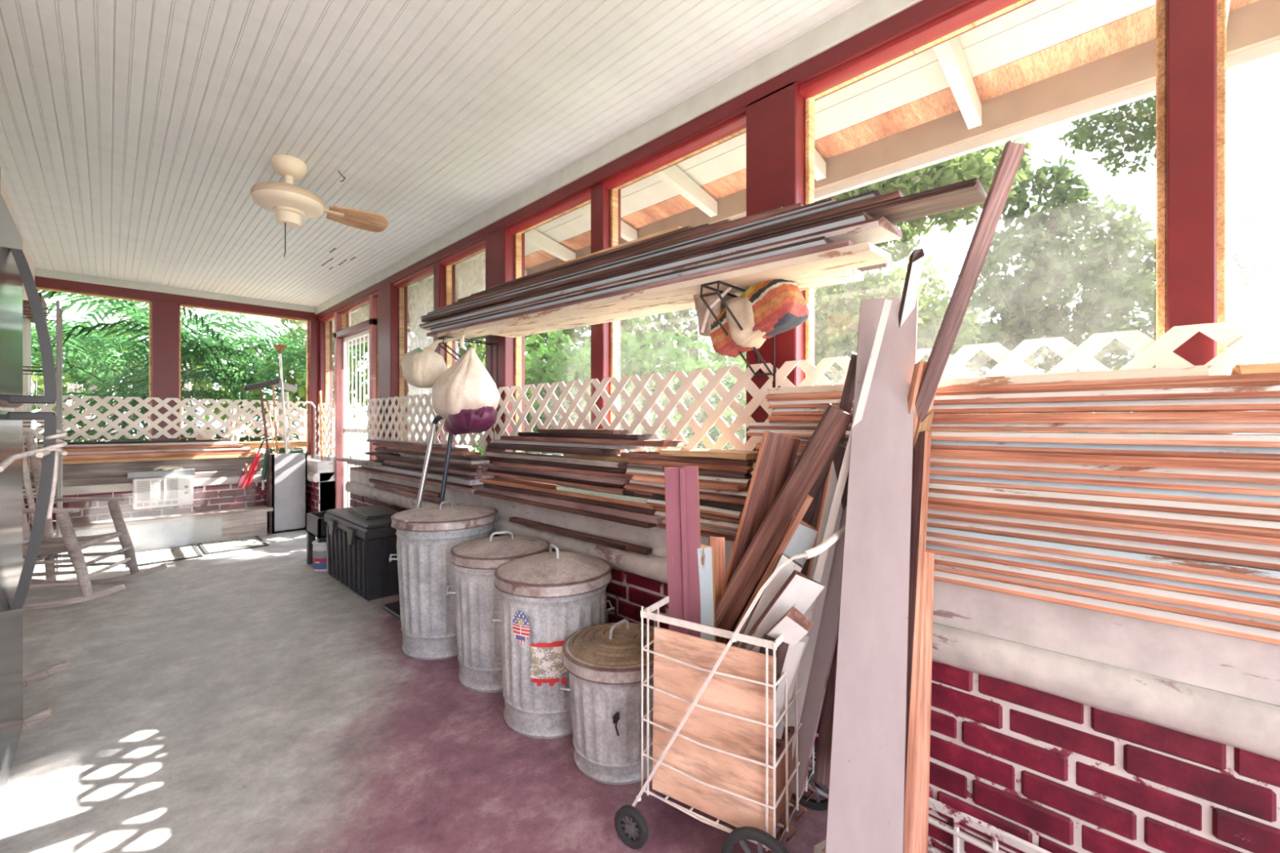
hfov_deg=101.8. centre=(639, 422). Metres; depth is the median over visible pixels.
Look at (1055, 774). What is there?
wall
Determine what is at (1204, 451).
board
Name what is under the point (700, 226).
board
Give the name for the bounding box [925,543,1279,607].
board
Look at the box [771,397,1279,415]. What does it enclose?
board
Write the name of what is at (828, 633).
plank
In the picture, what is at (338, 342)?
trim
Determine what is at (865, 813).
plank
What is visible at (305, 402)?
cane
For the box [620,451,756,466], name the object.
board
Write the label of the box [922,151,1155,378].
leafy tree
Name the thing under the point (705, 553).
plank
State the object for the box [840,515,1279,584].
board
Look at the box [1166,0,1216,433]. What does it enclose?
post
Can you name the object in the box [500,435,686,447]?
board
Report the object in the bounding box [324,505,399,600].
storage tote
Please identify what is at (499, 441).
board
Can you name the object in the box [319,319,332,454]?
trim
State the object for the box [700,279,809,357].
striped bag
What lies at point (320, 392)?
wooden pole
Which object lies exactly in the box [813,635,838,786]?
plank
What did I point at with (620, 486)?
board
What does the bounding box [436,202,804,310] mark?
board
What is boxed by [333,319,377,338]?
trim
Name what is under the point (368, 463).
board
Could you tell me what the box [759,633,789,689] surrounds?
plank
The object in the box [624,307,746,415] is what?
tree
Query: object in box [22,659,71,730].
rocking chair
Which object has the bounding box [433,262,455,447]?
trim
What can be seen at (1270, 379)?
board
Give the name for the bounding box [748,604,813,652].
plank
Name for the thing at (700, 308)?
bundle
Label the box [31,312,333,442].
palm
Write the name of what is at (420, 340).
plastic sheet
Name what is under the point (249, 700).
floor
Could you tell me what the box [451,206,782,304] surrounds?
board
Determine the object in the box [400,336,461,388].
bag
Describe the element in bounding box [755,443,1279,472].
board
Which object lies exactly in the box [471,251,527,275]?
trim
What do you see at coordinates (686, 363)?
tree
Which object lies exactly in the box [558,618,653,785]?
dustbin
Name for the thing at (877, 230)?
board
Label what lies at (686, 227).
board
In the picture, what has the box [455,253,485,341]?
plastic sheet
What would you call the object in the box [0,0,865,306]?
ceiling
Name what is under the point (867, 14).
trim
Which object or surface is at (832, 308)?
tree
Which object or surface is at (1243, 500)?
board
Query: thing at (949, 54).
trim
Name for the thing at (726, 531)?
board
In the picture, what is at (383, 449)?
board
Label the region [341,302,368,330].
window
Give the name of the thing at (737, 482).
board
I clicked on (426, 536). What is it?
dustbin
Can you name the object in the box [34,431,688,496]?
ground
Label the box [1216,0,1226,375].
window
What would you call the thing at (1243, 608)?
board
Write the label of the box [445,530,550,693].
dustbin
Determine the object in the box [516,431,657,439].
board
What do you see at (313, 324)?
trim
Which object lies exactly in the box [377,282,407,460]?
trim
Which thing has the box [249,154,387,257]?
ceiling fan
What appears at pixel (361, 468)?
board
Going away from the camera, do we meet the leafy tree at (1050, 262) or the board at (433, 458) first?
the board at (433, 458)
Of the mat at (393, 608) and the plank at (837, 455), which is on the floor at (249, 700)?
the mat at (393, 608)
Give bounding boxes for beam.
[315,0,1036,320]
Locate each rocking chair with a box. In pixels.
[22,431,166,609]
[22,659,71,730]
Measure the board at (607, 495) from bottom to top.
0.019 m
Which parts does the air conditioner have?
control panel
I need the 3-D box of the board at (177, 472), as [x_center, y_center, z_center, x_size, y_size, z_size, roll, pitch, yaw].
[-4.418,0.472,4.808,0.060,0.055,0.460,0,0,44]
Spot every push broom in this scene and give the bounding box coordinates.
[243,378,279,457]
[271,381,297,453]
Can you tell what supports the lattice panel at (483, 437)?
attached to the wall at (1055, 774)
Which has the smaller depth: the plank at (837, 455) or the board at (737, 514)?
the plank at (837, 455)
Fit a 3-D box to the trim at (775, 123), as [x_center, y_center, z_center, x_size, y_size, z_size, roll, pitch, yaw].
[0.509,-0.395,1.894,0.200,1.550,0.140,0,0,44]
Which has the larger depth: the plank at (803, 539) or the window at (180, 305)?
the window at (180, 305)
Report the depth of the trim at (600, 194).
2.52 m
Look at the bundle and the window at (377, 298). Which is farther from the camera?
the window at (377, 298)
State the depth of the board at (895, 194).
1.74 m
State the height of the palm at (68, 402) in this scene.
3.322 m
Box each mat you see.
[134,544,203,566]
[198,535,269,554]
[382,600,400,621]
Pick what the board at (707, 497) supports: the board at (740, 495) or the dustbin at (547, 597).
the board at (740, 495)
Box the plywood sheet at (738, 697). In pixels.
[652,626,776,835]
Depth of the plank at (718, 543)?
1.55 m
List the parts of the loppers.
handle, handle, blade arm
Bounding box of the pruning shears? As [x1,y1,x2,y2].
[261,448,270,489]
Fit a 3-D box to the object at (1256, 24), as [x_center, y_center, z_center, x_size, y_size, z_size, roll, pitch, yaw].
[-0.025,-1.165,3.265,11.400,0.150,0.025,0,0,44]
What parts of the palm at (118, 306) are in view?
stem, stem, stem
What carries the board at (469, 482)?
on the board at (366, 468)
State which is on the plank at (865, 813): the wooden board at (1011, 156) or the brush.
the wooden board at (1011, 156)
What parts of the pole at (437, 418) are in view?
silver leg, dark leg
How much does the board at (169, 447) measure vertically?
0.031 m
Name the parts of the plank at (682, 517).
moulding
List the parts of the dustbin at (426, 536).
handle, lid, lid handle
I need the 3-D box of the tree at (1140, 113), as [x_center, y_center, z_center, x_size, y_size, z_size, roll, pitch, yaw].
[8.310,-2.979,8.703,4.043,8.720,1.995,0,0,-21]
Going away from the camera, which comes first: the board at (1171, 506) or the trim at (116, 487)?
the board at (1171, 506)
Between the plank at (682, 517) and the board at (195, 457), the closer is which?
the plank at (682, 517)
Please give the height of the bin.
0.400 m
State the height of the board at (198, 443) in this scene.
0.031 m
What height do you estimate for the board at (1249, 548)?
0.023 m
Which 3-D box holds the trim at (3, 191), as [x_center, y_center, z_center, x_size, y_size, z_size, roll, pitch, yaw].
[-3.575,-1.159,2.565,4.700,0.279,0.610,0,0,44]
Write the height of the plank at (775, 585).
0.448 m
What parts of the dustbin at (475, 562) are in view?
handle, lid, lid handle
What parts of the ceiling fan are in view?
pull chain, blade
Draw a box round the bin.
[306,511,327,571]
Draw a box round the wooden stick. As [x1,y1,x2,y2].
[800,351,857,575]
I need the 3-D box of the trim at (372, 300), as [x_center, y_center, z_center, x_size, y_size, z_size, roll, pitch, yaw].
[-2.398,-0.025,4.750,0.070,2.290,0.120,0,0,44]
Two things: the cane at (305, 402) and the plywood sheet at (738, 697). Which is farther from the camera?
the cane at (305, 402)
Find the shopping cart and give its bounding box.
[614,525,844,852]
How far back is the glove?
5.43 m
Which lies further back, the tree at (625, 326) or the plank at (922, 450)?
the tree at (625, 326)
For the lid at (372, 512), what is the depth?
3.63 m
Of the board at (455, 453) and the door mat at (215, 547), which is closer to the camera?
the board at (455, 453)
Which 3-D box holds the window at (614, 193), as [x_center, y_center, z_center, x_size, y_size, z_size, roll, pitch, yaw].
[0.158,-0.398,2.258,0.810,1.515,0.040,0,0,44]
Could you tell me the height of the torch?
1.894 m
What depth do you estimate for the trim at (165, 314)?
4.96 m
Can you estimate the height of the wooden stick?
1.164 m
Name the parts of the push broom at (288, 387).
hoe blade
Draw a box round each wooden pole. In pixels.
[319,391,323,460]
[775,298,892,739]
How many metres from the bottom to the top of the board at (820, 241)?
0.021 m
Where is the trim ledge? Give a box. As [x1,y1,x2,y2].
[306,471,1279,760]
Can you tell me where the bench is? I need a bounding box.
[22,505,273,565]
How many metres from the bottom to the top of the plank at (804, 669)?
0.903 m
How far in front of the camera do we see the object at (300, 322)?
6.81 m
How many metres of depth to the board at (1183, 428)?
1.11 m
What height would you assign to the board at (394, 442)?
0.020 m
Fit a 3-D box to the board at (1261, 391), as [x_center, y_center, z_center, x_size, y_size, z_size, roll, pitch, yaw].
[1.244,-0.056,0.910,2.233,0.023,0.131,0,0,44]
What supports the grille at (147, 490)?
attached to the air conditioner
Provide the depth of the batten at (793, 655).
1.26 m
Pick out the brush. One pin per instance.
(243, 474)
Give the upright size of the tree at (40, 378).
4.208 m
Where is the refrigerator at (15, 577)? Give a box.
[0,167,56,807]
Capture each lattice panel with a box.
[0,394,304,440]
[317,402,332,457]
[366,393,493,446]
[493,363,773,453]
[775,322,1244,433]
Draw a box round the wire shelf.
[5,300,62,571]
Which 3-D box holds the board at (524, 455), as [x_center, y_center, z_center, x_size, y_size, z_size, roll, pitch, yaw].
[-0.350,0.174,2.473,0.132,0.023,1.360,0,0,-45]
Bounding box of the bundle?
[693,292,733,337]
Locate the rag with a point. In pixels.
(164, 468)
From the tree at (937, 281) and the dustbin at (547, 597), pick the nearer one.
the dustbin at (547, 597)
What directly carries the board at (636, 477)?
on the board at (740, 495)
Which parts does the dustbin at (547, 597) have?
handle, lid, lid handle, handle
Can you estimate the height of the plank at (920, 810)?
0.823 m
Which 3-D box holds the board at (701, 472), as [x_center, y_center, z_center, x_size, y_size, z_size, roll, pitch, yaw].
[0.170,0.176,1.950,0.615,0.024,0.137,0,0,44]
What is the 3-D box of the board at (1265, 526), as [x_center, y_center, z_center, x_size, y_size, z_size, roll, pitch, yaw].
[1.210,0.188,0.936,2.222,0.024,0.141,0,0,44]
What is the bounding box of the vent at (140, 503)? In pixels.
[137,500,177,506]
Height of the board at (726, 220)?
0.019 m
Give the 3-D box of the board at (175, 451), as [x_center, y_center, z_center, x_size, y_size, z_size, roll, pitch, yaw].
[-4.753,0.271,4.638,0.112,0.031,2.059,0,0,44]
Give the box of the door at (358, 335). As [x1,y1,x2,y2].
[342,328,368,507]
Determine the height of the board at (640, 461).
0.023 m
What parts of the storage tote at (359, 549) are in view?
tote lid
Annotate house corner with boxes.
[1,292,47,442]
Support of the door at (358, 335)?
in the wall at (1055, 774)
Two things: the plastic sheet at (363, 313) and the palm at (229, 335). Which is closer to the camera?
the plastic sheet at (363, 313)
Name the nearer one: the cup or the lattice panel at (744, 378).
the lattice panel at (744, 378)
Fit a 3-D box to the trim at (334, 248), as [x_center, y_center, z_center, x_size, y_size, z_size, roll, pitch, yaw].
[-2.439,-1.300,4.161,0.647,0.004,0.180,0,0,44]
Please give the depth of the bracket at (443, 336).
3.06 m
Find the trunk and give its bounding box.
[697,318,728,446]
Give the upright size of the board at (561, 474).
0.022 m
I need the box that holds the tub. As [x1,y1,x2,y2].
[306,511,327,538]
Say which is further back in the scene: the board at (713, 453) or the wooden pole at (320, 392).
the wooden pole at (320, 392)
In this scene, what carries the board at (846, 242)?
on the board at (864, 254)
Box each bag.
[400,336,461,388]
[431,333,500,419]
[443,406,497,435]
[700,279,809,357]
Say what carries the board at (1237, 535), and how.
on the board at (1249, 548)
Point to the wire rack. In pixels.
(997, 834)
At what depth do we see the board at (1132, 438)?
1.10 m
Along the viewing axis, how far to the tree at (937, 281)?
18.39 m
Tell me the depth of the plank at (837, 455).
1.42 m
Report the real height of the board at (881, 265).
0.019 m
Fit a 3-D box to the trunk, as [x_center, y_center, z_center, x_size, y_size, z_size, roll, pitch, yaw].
[1.143,-0.843,8.001,0.564,4.446,0.562,0,0,44]
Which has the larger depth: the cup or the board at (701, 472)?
the cup
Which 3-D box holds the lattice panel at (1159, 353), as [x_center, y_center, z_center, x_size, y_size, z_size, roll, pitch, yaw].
[0.859,-0.030,1.444,1.070,0.360,0.010,0,0,44]
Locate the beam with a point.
(924, 12)
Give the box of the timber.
[715,403,852,645]
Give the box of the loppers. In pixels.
[240,435,266,488]
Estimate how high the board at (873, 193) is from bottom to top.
0.023 m
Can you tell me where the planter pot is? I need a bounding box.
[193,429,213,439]
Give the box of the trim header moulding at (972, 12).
[320,0,1022,321]
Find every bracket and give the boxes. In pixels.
[438,335,497,387]
[699,280,774,377]
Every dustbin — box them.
[389,499,497,660]
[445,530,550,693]
[490,542,614,738]
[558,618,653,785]
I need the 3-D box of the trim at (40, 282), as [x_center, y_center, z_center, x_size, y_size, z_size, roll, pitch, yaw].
[-4.626,-1.196,4.970,0.135,0.081,2.640,0,0,44]
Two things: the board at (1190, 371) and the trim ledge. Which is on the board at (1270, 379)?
the board at (1190, 371)
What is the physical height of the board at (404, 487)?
0.030 m
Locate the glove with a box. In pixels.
[290,449,304,453]
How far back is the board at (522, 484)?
2.47 m
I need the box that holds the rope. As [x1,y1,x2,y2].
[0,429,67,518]
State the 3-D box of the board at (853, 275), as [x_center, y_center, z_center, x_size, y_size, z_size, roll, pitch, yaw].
[-0.072,-0.471,2.238,1.991,0.024,0.140,2,1,44]
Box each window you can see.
[35,286,151,440]
[178,304,308,456]
[324,318,333,455]
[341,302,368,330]
[377,297,377,459]
[399,272,433,453]
[445,248,485,439]
[515,200,591,452]
[610,128,746,429]
[804,0,1166,433]
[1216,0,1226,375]
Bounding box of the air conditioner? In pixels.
[132,475,193,509]
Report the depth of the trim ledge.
1.12 m
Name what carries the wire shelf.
on the floor at (249, 700)
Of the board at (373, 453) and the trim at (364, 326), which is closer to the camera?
the board at (373, 453)
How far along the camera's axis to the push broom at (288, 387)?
5.35 m
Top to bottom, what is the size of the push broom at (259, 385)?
1.542 m
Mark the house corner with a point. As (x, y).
(26, 322)
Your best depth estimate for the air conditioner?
4.77 m
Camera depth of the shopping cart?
1.29 m
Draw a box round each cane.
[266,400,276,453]
[302,401,315,459]
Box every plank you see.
[664,465,701,637]
[697,544,716,641]
[708,536,726,644]
[720,431,800,595]
[726,441,848,642]
[733,515,817,646]
[735,553,802,647]
[738,569,825,649]
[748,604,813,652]
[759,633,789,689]
[784,460,842,759]
[791,505,846,798]
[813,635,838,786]
[825,296,918,852]
[903,431,931,852]
[907,360,936,442]
[910,551,934,852]
[913,408,934,448]
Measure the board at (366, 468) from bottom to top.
0.019 m
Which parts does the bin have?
leg, leg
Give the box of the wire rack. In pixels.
[807,751,1052,852]
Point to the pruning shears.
(265, 460)
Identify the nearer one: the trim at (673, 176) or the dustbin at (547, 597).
the dustbin at (547, 597)
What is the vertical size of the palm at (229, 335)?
3.674 m
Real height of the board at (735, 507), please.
0.022 m
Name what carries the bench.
on the floor at (249, 700)
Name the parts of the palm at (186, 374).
stem, stem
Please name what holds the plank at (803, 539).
in the shopping cart
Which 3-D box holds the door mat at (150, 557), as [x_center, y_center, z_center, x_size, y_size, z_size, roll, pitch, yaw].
[-4.003,1.114,4.374,0.584,0.012,0.444,0,0,44]
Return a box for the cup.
[272,344,287,353]
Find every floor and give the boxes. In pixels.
[0,529,930,852]
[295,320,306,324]
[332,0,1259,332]
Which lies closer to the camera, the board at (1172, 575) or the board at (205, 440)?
the board at (1172, 575)
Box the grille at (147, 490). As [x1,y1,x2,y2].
[135,478,179,502]
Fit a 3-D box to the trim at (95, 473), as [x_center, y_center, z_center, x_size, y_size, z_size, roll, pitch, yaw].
[-4.576,0.455,4.907,0.235,0.190,2.620,0,0,44]
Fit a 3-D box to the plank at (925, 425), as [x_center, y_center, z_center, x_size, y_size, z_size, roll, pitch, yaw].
[0.637,0.377,1.326,0.203,0.823,0.032,0,0,21]
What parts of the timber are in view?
wood strip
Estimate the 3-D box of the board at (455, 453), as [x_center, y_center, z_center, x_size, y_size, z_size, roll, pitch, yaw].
[-1.465,0.193,3.605,1.233,0.019,0.121,0,0,44]
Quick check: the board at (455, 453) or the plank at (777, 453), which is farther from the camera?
the board at (455, 453)
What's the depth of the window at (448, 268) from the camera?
3.75 m
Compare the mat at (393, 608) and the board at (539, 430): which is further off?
the mat at (393, 608)
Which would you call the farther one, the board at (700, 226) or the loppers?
the loppers
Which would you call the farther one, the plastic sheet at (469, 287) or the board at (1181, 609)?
the plastic sheet at (469, 287)
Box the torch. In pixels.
[272,344,288,453]
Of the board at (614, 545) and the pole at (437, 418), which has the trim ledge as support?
the board at (614, 545)
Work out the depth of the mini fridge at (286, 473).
5.33 m
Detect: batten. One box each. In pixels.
[775,640,805,722]
[781,635,808,711]
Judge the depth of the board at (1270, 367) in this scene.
0.95 m
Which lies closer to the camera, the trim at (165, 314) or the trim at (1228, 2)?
the trim at (1228, 2)
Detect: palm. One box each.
[31,292,306,439]
[31,298,279,441]
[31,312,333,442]
[34,289,367,449]
[35,342,417,453]
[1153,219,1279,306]
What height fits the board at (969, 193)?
0.023 m
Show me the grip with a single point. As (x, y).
(295, 448)
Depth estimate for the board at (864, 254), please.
1.72 m
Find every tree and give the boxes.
[31,315,199,441]
[144,337,359,449]
[271,318,485,439]
[468,329,661,455]
[470,315,657,399]
[566,319,746,452]
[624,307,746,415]
[813,136,1032,385]
[817,255,968,373]
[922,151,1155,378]
[1057,95,1155,177]
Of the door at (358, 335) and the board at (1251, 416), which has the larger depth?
the door at (358, 335)
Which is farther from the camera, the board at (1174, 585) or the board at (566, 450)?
the board at (566, 450)
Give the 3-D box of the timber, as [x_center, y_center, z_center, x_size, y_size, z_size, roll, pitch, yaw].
[0.324,0.387,1.437,0.494,0.877,0.110,0,0,21]
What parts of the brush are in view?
brush handle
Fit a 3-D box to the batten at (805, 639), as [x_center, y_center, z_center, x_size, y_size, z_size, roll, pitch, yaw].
[0.343,0.744,1.328,0.174,0.447,0.021,0,0,28]
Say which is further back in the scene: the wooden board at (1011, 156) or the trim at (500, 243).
the trim at (500, 243)
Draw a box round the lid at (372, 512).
[347,504,399,519]
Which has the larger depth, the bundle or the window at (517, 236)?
the window at (517, 236)
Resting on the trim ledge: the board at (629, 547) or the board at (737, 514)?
the board at (629, 547)
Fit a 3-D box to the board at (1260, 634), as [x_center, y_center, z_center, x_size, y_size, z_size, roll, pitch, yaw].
[1.205,0.386,0.955,2.221,0.022,0.141,0,0,44]
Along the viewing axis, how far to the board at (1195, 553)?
1.08 m
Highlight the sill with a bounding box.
[306,454,1279,706]
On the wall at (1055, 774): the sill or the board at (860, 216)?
the sill
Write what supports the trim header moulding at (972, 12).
attached to the beam
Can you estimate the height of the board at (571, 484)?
0.021 m
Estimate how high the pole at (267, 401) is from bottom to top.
1.318 m
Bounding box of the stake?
[285,416,289,453]
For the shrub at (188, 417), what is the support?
on the ground
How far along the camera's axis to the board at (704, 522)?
1.77 m
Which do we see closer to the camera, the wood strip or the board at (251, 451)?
the wood strip
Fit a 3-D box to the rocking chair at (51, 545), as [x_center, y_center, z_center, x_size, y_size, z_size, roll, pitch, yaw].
[-3.728,0.591,3.367,0.852,1.069,0.560,0,0,-20]
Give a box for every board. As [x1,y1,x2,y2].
[23,439,231,445]
[24,440,237,449]
[25,444,244,452]
[26,449,256,462]
[26,453,262,466]
[27,447,250,457]
[127,468,195,478]
[335,457,382,466]
[346,459,484,485]
[349,466,476,493]
[364,451,483,468]
[364,466,483,488]
[366,439,454,447]
[368,478,439,497]
[369,459,493,479]
[372,442,468,451]
[373,447,488,460]
[373,484,439,503]
[376,456,487,472]
[382,460,484,475]
[386,446,481,456]
[400,453,489,464]
[418,211,873,328]
[420,189,882,319]
[421,190,904,322]
[422,216,902,331]
[426,197,835,314]
[426,239,855,337]
[430,235,834,331]
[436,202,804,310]
[437,241,891,338]
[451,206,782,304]
[457,218,731,301]
[470,262,888,339]
[471,223,709,295]
[474,490,656,528]
[476,485,663,524]
[479,476,653,509]
[480,470,652,497]
[481,463,630,484]
[483,450,665,471]
[483,483,656,515]
[486,442,620,456]
[486,468,625,488]
[488,226,692,288]
[492,268,864,337]
[492,461,633,479]
[493,439,643,449]
[497,457,626,473]
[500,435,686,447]
[508,516,652,555]
[511,177,986,301]
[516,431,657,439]
[524,522,626,551]
[537,428,630,434]
[555,485,648,503]
[557,226,683,266]
[563,453,629,462]
[616,462,751,479]
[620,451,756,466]
[622,489,744,511]
[623,484,746,504]
[625,468,751,486]
[627,457,753,472]
[628,480,747,498]
[631,475,749,492]
[642,498,742,518]
[653,505,740,524]
[653,511,738,530]
[655,523,735,542]
[658,448,758,460]
[662,519,737,536]
[746,429,1279,447]
[747,422,1279,434]
[750,471,1279,521]
[752,462,1279,508]
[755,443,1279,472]
[760,436,1279,459]
[765,373,1279,401]
[766,410,1279,422]
[767,364,1213,395]
[768,385,1279,408]
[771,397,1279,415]
[793,458,1279,496]
[795,451,1279,484]
[839,524,1279,595]
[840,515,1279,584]
[841,513,1279,570]
[915,139,1026,422]
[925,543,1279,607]
[927,500,1279,545]
[927,508,1279,557]
[928,492,1279,534]
[933,553,1279,621]
[933,563,1279,631]
[933,569,1279,644]
[1230,362,1279,374]
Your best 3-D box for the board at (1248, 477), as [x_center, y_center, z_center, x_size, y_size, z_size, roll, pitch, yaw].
[1.195,0.099,0.956,2.165,0.024,0.131,0,0,44]
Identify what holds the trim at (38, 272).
attached to the beam
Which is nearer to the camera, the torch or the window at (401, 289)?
the window at (401, 289)
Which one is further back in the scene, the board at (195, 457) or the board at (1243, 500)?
the board at (195, 457)
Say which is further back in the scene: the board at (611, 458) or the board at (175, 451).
the board at (175, 451)
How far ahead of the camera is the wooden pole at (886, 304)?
1.34 m
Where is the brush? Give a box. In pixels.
[236,463,252,486]
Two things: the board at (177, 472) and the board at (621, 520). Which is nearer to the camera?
the board at (621, 520)
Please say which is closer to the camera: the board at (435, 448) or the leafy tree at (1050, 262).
the board at (435, 448)
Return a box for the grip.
[293,447,302,449]
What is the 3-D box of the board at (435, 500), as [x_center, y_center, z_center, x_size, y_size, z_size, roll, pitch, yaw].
[-1.665,0.499,3.693,1.157,0.031,0.031,0,0,44]
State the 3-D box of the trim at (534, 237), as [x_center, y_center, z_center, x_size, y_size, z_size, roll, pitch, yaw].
[-0.670,-1.220,3.466,0.044,0.200,0.580,0,0,44]
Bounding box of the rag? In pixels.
[153,466,182,471]
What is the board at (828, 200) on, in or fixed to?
on the board at (873, 193)
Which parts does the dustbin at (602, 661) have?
handle, lid, lid handle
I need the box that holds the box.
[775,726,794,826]
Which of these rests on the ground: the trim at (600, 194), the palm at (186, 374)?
the palm at (186, 374)
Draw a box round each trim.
[0,177,35,300]
[22,454,316,487]
[22,475,266,497]
[35,267,315,312]
[35,275,315,319]
[151,299,178,440]
[237,440,306,448]
[308,318,319,454]
[315,0,923,315]
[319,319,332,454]
[321,248,355,269]
[333,311,348,508]
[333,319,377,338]
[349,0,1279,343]
[349,39,1279,346]
[368,294,377,460]
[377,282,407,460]
[407,281,432,297]
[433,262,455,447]
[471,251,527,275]
[485,225,524,477]
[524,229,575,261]
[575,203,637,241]
[591,182,620,455]
[653,164,717,217]
[746,83,804,451]
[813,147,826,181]
[933,36,982,129]
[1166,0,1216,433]
[1226,0,1230,26]
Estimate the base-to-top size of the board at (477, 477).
0.021 m
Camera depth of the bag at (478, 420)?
2.74 m
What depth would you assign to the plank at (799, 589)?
1.28 m
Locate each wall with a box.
[23,481,266,527]
[306,480,1279,852]
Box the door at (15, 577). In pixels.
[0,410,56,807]
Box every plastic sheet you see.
[351,306,368,326]
[407,267,459,447]
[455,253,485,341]
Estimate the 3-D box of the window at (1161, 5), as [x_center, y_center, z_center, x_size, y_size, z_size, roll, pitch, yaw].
[0.909,-0.398,1.524,0.890,1.515,0.040,0,0,44]
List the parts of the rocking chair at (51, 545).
rail, post, armrest, woven seat, post, armrest, seat rail, post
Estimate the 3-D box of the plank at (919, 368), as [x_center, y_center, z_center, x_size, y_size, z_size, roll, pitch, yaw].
[0.624,0.369,1.320,0.257,1.042,0.042,0,0,13]
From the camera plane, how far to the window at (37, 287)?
4.92 m
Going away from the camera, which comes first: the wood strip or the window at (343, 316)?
the wood strip
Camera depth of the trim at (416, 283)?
4.67 m
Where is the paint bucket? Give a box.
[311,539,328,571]
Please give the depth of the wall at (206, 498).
4.94 m
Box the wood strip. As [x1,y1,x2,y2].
[897,248,924,328]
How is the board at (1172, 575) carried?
on the board at (1174, 585)
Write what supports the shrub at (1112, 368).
on the ground
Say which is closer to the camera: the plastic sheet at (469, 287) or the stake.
the plastic sheet at (469, 287)
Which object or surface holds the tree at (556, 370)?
on the ground
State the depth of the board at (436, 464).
3.34 m
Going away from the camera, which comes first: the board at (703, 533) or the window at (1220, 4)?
the window at (1220, 4)
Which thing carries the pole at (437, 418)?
on the floor at (249, 700)
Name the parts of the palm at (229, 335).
stem, stem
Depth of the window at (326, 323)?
5.84 m
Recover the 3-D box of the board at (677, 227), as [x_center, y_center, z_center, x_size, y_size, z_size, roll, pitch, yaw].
[-0.089,-0.734,2.234,0.762,0.016,0.101,2,1,44]
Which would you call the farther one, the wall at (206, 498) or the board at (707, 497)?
the wall at (206, 498)
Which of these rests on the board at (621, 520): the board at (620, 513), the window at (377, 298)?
the board at (620, 513)
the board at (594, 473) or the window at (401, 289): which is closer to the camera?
the board at (594, 473)
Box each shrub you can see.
[34,414,354,506]
[949,365,1246,433]
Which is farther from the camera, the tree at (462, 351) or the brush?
the tree at (462, 351)
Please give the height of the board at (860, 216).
0.024 m
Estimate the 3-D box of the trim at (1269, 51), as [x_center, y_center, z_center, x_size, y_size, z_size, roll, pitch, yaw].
[-0.005,-1.147,3.285,11.400,0.185,0.029,0,0,44]
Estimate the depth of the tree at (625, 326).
10.64 m
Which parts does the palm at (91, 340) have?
stem, stem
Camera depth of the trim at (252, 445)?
5.73 m
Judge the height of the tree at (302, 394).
3.916 m
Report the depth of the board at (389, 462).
3.33 m
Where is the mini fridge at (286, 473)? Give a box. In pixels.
[266,452,306,533]
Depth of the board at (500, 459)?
2.40 m
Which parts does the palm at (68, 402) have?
stem, stem, stem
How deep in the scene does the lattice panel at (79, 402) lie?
4.93 m
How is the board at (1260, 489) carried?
on the board at (1243, 500)

